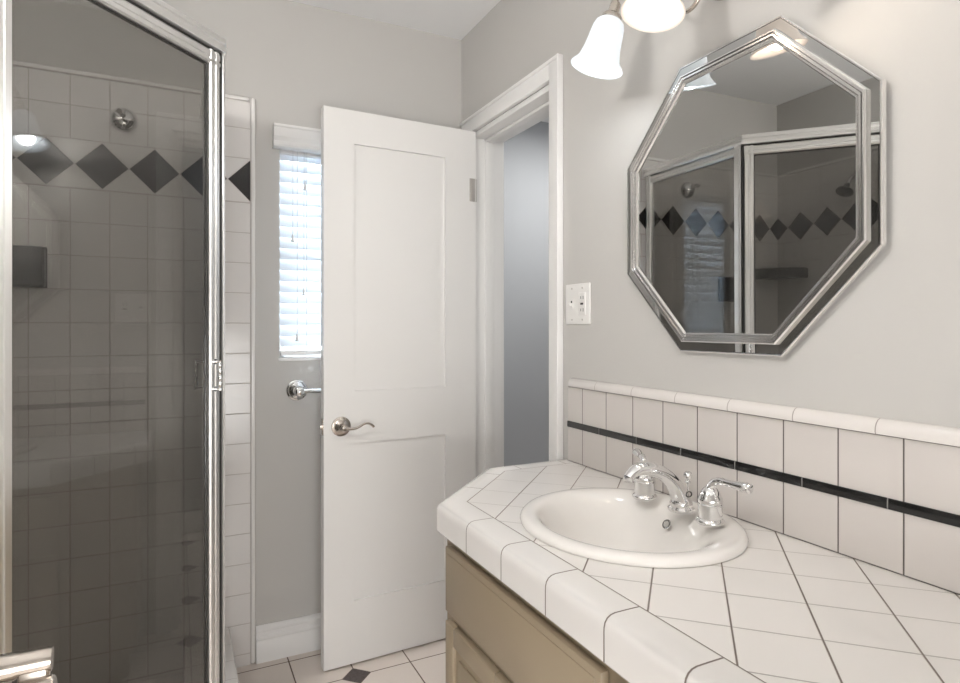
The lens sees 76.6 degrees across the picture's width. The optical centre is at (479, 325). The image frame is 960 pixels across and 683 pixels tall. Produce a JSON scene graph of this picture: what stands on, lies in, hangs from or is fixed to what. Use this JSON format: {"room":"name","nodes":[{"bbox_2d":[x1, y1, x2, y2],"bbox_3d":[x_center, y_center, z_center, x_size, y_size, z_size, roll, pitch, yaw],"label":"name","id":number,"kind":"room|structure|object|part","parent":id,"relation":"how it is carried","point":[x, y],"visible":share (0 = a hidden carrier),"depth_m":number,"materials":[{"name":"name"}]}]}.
{"room":"bathroom","nodes":[
{"label":"bathroom","id":0,"kind":"room"},
{"bbox_2d":[12,0,460,625],"bbox_3d":[-1.029,0.004,2.208,2.054,2.461,0.130,0,0,-26],"label":"wall","id":1,"kind":"structure","parent":0,"point":[295,59],"depth_m":2.27,"materials":[{"name":"paint"}]},
{"bbox_2d":[12,66,249,682],"bbox_3d":[-1.315,0.210,1.986,1.060,2.050,0.012,0,0,-26],"label":"wall tile","id":2,"kind":"structure","parent":1,"relation":"attached to","point":[107,413],"depth_m":2.03,"materials":[{"name":"white tile"}]},
{"bbox_2d":[12,245,46,287],"bbox_3d":[-1.450,-0.186,1.883,0.174,0.130,0.052,0,0,-26],"label":"soap dish","id":3,"kind":"object","parent":2,"relation":"attached to","point":[29,263],"visible":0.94,"depth_m":1.88,"materials":[{"name":"black ceramic"}]},
{"bbox_2d":[109,107,137,132],"bbox_3d":[-1.177,-0.690,2.003,0.084,0.084,0.081,0,0,-26],"label":"fitting","id":4,"kind":"object","parent":2,"relation":"attached to","point":[122,119],"visible":1,"depth_m":2.02,"materials":[{"name":"silver metal"}]},
{"bbox_2d":[12,60,255,663],"bbox_3d":[-1.072,0.200,1.506,1.092,2.070,1.090,0,0,-26],"label":"trim","id":5,"kind":"structure","parent":1,"relation":"attached to","point":[252,101],"depth_m":2.22,"materials":[{"name":"white tile"}]},
{"bbox_2d":[256,613,320,663],"bbox_3d":[-0.448,1.169,2.413,0.832,0.131,0.019,0,0,-26],"label":"baseboard","id":6,"kind":"structure","parent":1,"relation":"attached to","point":[299,635],"depth_m":2.27,"materials":[{"name":"white paint"}]},
{"bbox_2d":[278,160,320,360],"bbox_3d":[-0.619,-0.282,2.405,0.360,0.826,0.131,0,0,-26],"label":"window","id":7,"kind":"structure","parent":1,"relation":"in","point":[282,357],"depth_m":2.33,"materials":[{"name":"white paint"}]},
{"bbox_2d":[273,123,320,354],"bbox_3d":[-0.596,-0.317,2.359,0.402,0.855,0.104,0,0,-26],"label":"window blind","id":8,"kind":"object","parent":7,"relation":"attached to","point":[300,205],"visible":0.51,"depth_m":2.33,"materials":[{"name":"white paint"}]},
{"bbox_3d":[-0.693,-0.317,2.304,0.002,0.696,0.002,0,0,34],"label":"pull cord","id":9,"kind":"part","parent":8,"relation":"part of","materials":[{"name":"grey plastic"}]},
{"bbox_3d":[-0.607,-0.672,2.383,0.344,0.044,0.052,0,0,-26],"label":"head rail","id":10,"kind":"part","parent":8,"relation":"part of","materials":[{"name":"white paint"}]},
{"bbox_3d":[-0.608,0.102,2.384,0.340,0.018,0.040,0,0,-26],"label":"rail","id":11,"kind":"part","parent":8,"relation":"part of","materials":[{"name":"white paint"}]},
{"bbox_3d":[-0.674,-0.281,2.349,0.002,0.768,0.053,0,0,-26],"label":"ladder cord","id":12,"kind":"part","parent":8,"relation":"part of","materials":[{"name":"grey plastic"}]},
{"bbox_3d":[-0.611,0.125,2.390,0.360,0.012,0.096,0,0,-26],"label":"sill","id":13,"kind":"part","parent":7,"relation":"part of","materials":[{"name":"white paint"}]},
{"bbox_2d":[286,379,320,400],"bbox_3d":[-0.413,0.242,2.397,0.668,0.080,0.079,0,0,-26],"label":"towel bar","id":14,"kind":"object","parent":1,"relation":"attached to","point":[296,389],"visible":0.47,"depth_m":2.28,"materials":[{"name":"silver metal"}]},
{"bbox_3d":[-0.677,0.242,2.266,0.080,0.080,0.079,0,0,-26],"label":"wall post","id":15,"kind":"part","parent":14,"relation":"part of","materials":[{"name":"silver metal"}]},
{"bbox_2d":[236,638,445,682],"bbox_3d":[0.751,1.285,0.998,4.166,0.100,3.880,0,0,-26],"label":"floor","id":16,"kind":"structure","parent":0,"point":[424,663],"depth_m":2.18,"materials":[{"name":"tile"}]},
{"bbox_2d":[183,627,238,682],"bbox_3d":[-0.952,1.157,1.442,0.527,0.155,1.456,0,0,16],"label":"shower curb","id":17,"kind":"object","parent":16,"relation":"on","point":[192,644],"visible":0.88,"depth_m":1.97,"materials":[{"name":"tile"}]},
{"bbox_2d":[0,0,226,682],"bbox_3d":[-0.956,0.155,1.445,0.451,1.850,1.387,0,0,16],"label":"shower door frame","id":18,"kind":"structure","parent":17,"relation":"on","point":[157,18],"depth_m":1.59,"materials":[{"name":"silver metal"}]},
{"bbox_2d":[0,646,57,682],"bbox_3d":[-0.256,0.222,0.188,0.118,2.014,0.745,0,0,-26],"label":"door handle","id":19,"kind":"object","parent":18,"relation":"attached to","point":[32,665],"depth_m":0.48,"materials":[{"name":"silver metal"}]},
{"bbox_3d":[-0.960,-0.750,1.446,0.441,0.040,1.387,0,0,16],"label":"header rail","id":20,"kind":"part","parent":18,"relation":"part of","materials":[{"name":"silver metal"}]},
{"bbox_3d":[-0.743,0.130,1.618,0.045,0.086,0.014,0,0,19],"label":"pull handle","id":21,"kind":"part","parent":18,"relation":"part of","materials":[{"name":"silver metal"}]},
{"bbox_3d":[-0.689,0.130,1.600,0.025,0.086,0.014,0,0,19],"label":"pull handle","id":22,"kind":"part","parent":18,"relation":"part of","materials":[{"name":"silver metal"}]},
{"bbox_3d":[-0.706,0.173,1.642,0.032,1.807,0.030,0,0,-26],"label":"corner post","id":23,"kind":"part","parent":18,"relation":"part of","materials":[{"name":"silver metal"}]},
{"bbox_2d":[446,539,628,682],"bbox_3d":[0.426,0.848,1.007,0.514,0.774,1.665,0,0,-26],"label":"vanity cabinet","id":24,"kind":"object","parent":16,"relation":"on","point":[493,635],"visible":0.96,"depth_m":1.22,"materials":[{"name":"beige paint"}]},
{"bbox_3d":[-0.010,0.907,1.331,0.017,0.405,0.297,0,0,-26],"label":"door","id":25,"kind":"part","parent":24,"relation":"part of","materials":[{"name":"beige paint"}]},
{"bbox_2d":[437,459,959,682],"bbox_3d":[0.409,0.450,1.014,0.542,0.070,1.732,0,0,-26],"label":"countertop","id":26,"kind":"structure","parent":24,"relation":"on","point":[785,609],"depth_m":0.92,"materials":[{"name":"tile"}]},
{"bbox_3d":[0.220,0.450,0.979,0.467,0.070,1.814,0,0,-10],"label":"edge trim","id":27,"kind":"part","parent":26,"relation":"part of","materials":[{"name":"tile"}]},
{"bbox_2d":[520,488,748,567],"bbox_3d":[0.310,0.475,1.276,0.440,0.154,0.482,0,0,-26],"label":"sink","id":28,"kind":"object","parent":26,"relation":"in","point":[609,525],"visible":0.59,"depth_m":1.35,"materials":[{"name":"white porcelain"}]},
{"bbox_2d":[632,448,656,500],"bbox_3d":[0.375,0.349,1.439,0.056,0.099,0.118,0,0,-11],"label":"valve","id":29,"kind":"object","parent":28,"relation":"attached to","point":[644,486],"visible":0.74,"depth_m":1.39,"materials":[{"name":"silver metal"}]},
{"bbox_3d":[0.382,0.319,1.449,0.024,0.038,0.103,0,0,2],"label":"lever","id":30,"kind":"part","parent":29,"relation":"part of","materials":[{"name":"silver metal"}]},
{"bbox_2d":[623,461,694,513],"bbox_3d":[0.382,0.340,1.287,0.193,0.116,0.056,0,0,-26],"label":"faucet spout","id":31,"kind":"object","parent":28,"relation":"on","point":[680,502],"visible":1,"depth_m":1.28,"materials":[{"name":"silver metal"}]},
{"bbox_3d":[0.456,0.358,1.334,0.019,0.080,0.019,0,0,-26],"label":"lift rod","id":32,"kind":"part","parent":31,"relation":"part of","materials":[{"name":"silver metal"}]},
{"bbox_2d":[696,477,752,526],"bbox_3d":[0.480,0.349,1.201,0.056,0.099,0.120,0,0,-26],"label":"handle","id":33,"kind":"object","parent":28,"relation":"on","point":[710,500],"visible":1,"depth_m":1.21,"materials":[{"name":"silver metal"}]},
{"bbox_3d":[0.487,0.319,1.195,0.024,0.038,0.103,0,0,-32],"label":"lever","id":34,"kind":"part","parent":33,"relation":"part of","materials":[{"name":"silver metal"}]},
{"bbox_2d":[290,0,500,39],"bbox_3d":[0.751,-1.276,0.998,4.166,0.100,3.880,0,0,-26],"label":"ceiling","id":35,"kind":"structure","parent":0,"point":[455,19],"depth_m":2.36,"materials":[{"name":"paint"}]},
{"bbox_2d":[504,121,548,465],"bbox_3d":[1.164,0.004,1.779,1.232,2.461,4.650,0,0,-26],"label":"wall","id":36,"kind":"structure","parent":0,"point":[526,154],"depth_m":3.60,"materials":[{"name":"paint"}]},
{"bbox_2d":[461,0,959,459],"bbox_3d":[0.755,0.004,1.073,0.130,2.461,3.750,0,0,-26],"label":"wall","id":37,"kind":"structure","parent":0,"point":[888,347],"depth_m":1.21,"materials":[{"name":"paint"}]},
{"bbox_2d":[320,105,476,670],"bbox_3d":[-0.292,0.222,2.316,0.629,2.014,0.143,0,0,-26],"label":"door","id":38,"kind":"structure","parent":37,"relation":"in","point":[399,196],"depth_m":2.29,"materials":[{"name":"white paint"}]},
{"bbox_3d":[-0.568,0.361,2.176,0.010,0.057,0.025,0,0,-29],"label":"latch plate","id":39,"kind":"part","parent":38,"relation":"part of","materials":[{"name":"silver metal"}]},
{"bbox_3d":[-0.491,0.362,2.170,0.071,0.071,0.052,0,0,-26],"label":"lever","id":40,"kind":"part","parent":38,"relation":"part of","materials":[{"name":"silver metal"}]},
{"bbox_3d":[-0.433,0.359,2.182,0.116,0.025,0.019,0,0,-30],"label":"lever arm","id":41,"kind":"part","parent":38,"relation":"part of","materials":[{"name":"silver metal"}]},
{"bbox_2d":[503,142,503,466],"bbox_3d":[0.225,0.191,2.305,0.018,2.089,0.732,0,0,-26],"label":"trim","id":42,"kind":"structure","parent":37,"relation":"attached to","point":[503,142],"depth_m":2.57,"materials":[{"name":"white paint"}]},
{"bbox_2d":[460,53,562,460],"bbox_3d":[0.088,0.190,2.240,0.025,2.090,0.740,0,0,-26],"label":"trim","id":43,"kind":"structure","parent":37,"relation":"attached to","point":[550,72],"depth_m":1.93,"materials":[{"name":"white paint"}]},
{"bbox_2d":[476,85,548,476],"bbox_3d":[0.162,0.223,2.266,0.138,2.024,0.598,0,0,-26],"label":"trim","id":44,"kind":"structure","parent":37,"relation":"attached to","point":[490,138],"depth_m":2.51,"materials":[{"name":"white paint"}]},
{"bbox_2d":[566,283,590,323],"bbox_3d":[0.291,-0.067,1.838,0.020,0.123,0.122,0,0,-26],"label":"switch plate","id":45,"kind":"object","parent":37,"relation":"attached to","point":[578,296],"visible":1,"depth_m":1.83,"materials":[{"name":"white plastic"}]},
{"bbox_2d":[571,0,720,79],"bbox_3d":[0.430,-0.737,1.271,0.274,0.254,0.648,0,0,-26],"label":"vanity light","id":46,"kind":"object","parent":37,"relation":"attached to","point":[599,57],"visible":1,"depth_m":1.44,"materials":[{"name":"white glass"}]},
{"bbox_3d":[0.285,-0.683,1.489,0.128,0.139,0.128,0,0,-26],"label":"lamp shade","id":47,"kind":"part","parent":46,"relation":"part of","materials":[{"name":"white glass"}]},
{"bbox_3d":[0.356,-0.698,1.254,0.127,0.135,0.130,0,0,-26],"label":"lamp shade","id":48,"kind":"part","parent":46,"relation":"part of","materials":[{"name":"white glass"}]},
{"bbox_3d":[0.420,-0.779,1.421,0.227,0.142,0.036,0,0,39],"label":"arm","id":49,"kind":"part","parent":46,"relation":"part of","materials":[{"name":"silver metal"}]},
{"bbox_2d":[627,15,885,356],"bbox_3d":[0.536,-0.277,1.323,0.023,0.674,0.662,0,0,-26],"label":"wall mirror","id":50,"kind":"object","parent":37,"relation":"attached to","point":[756,185],"visible":1,"depth_m":1.25,"materials":[{"name":"silver mirror glass"},{"name":"silver metal"}]},
{"bbox_2d":[567,378,959,594],"bbox_3d":[0.650,0.286,1.116,0.018,0.256,1.700,0,0,-26],"label":"backsplash","id":51,"kind":"structure","parent":37,"relation":"attached to","point":[884,493],"depth_m":1.16,"materials":[{"name":"tile"}]}
]}

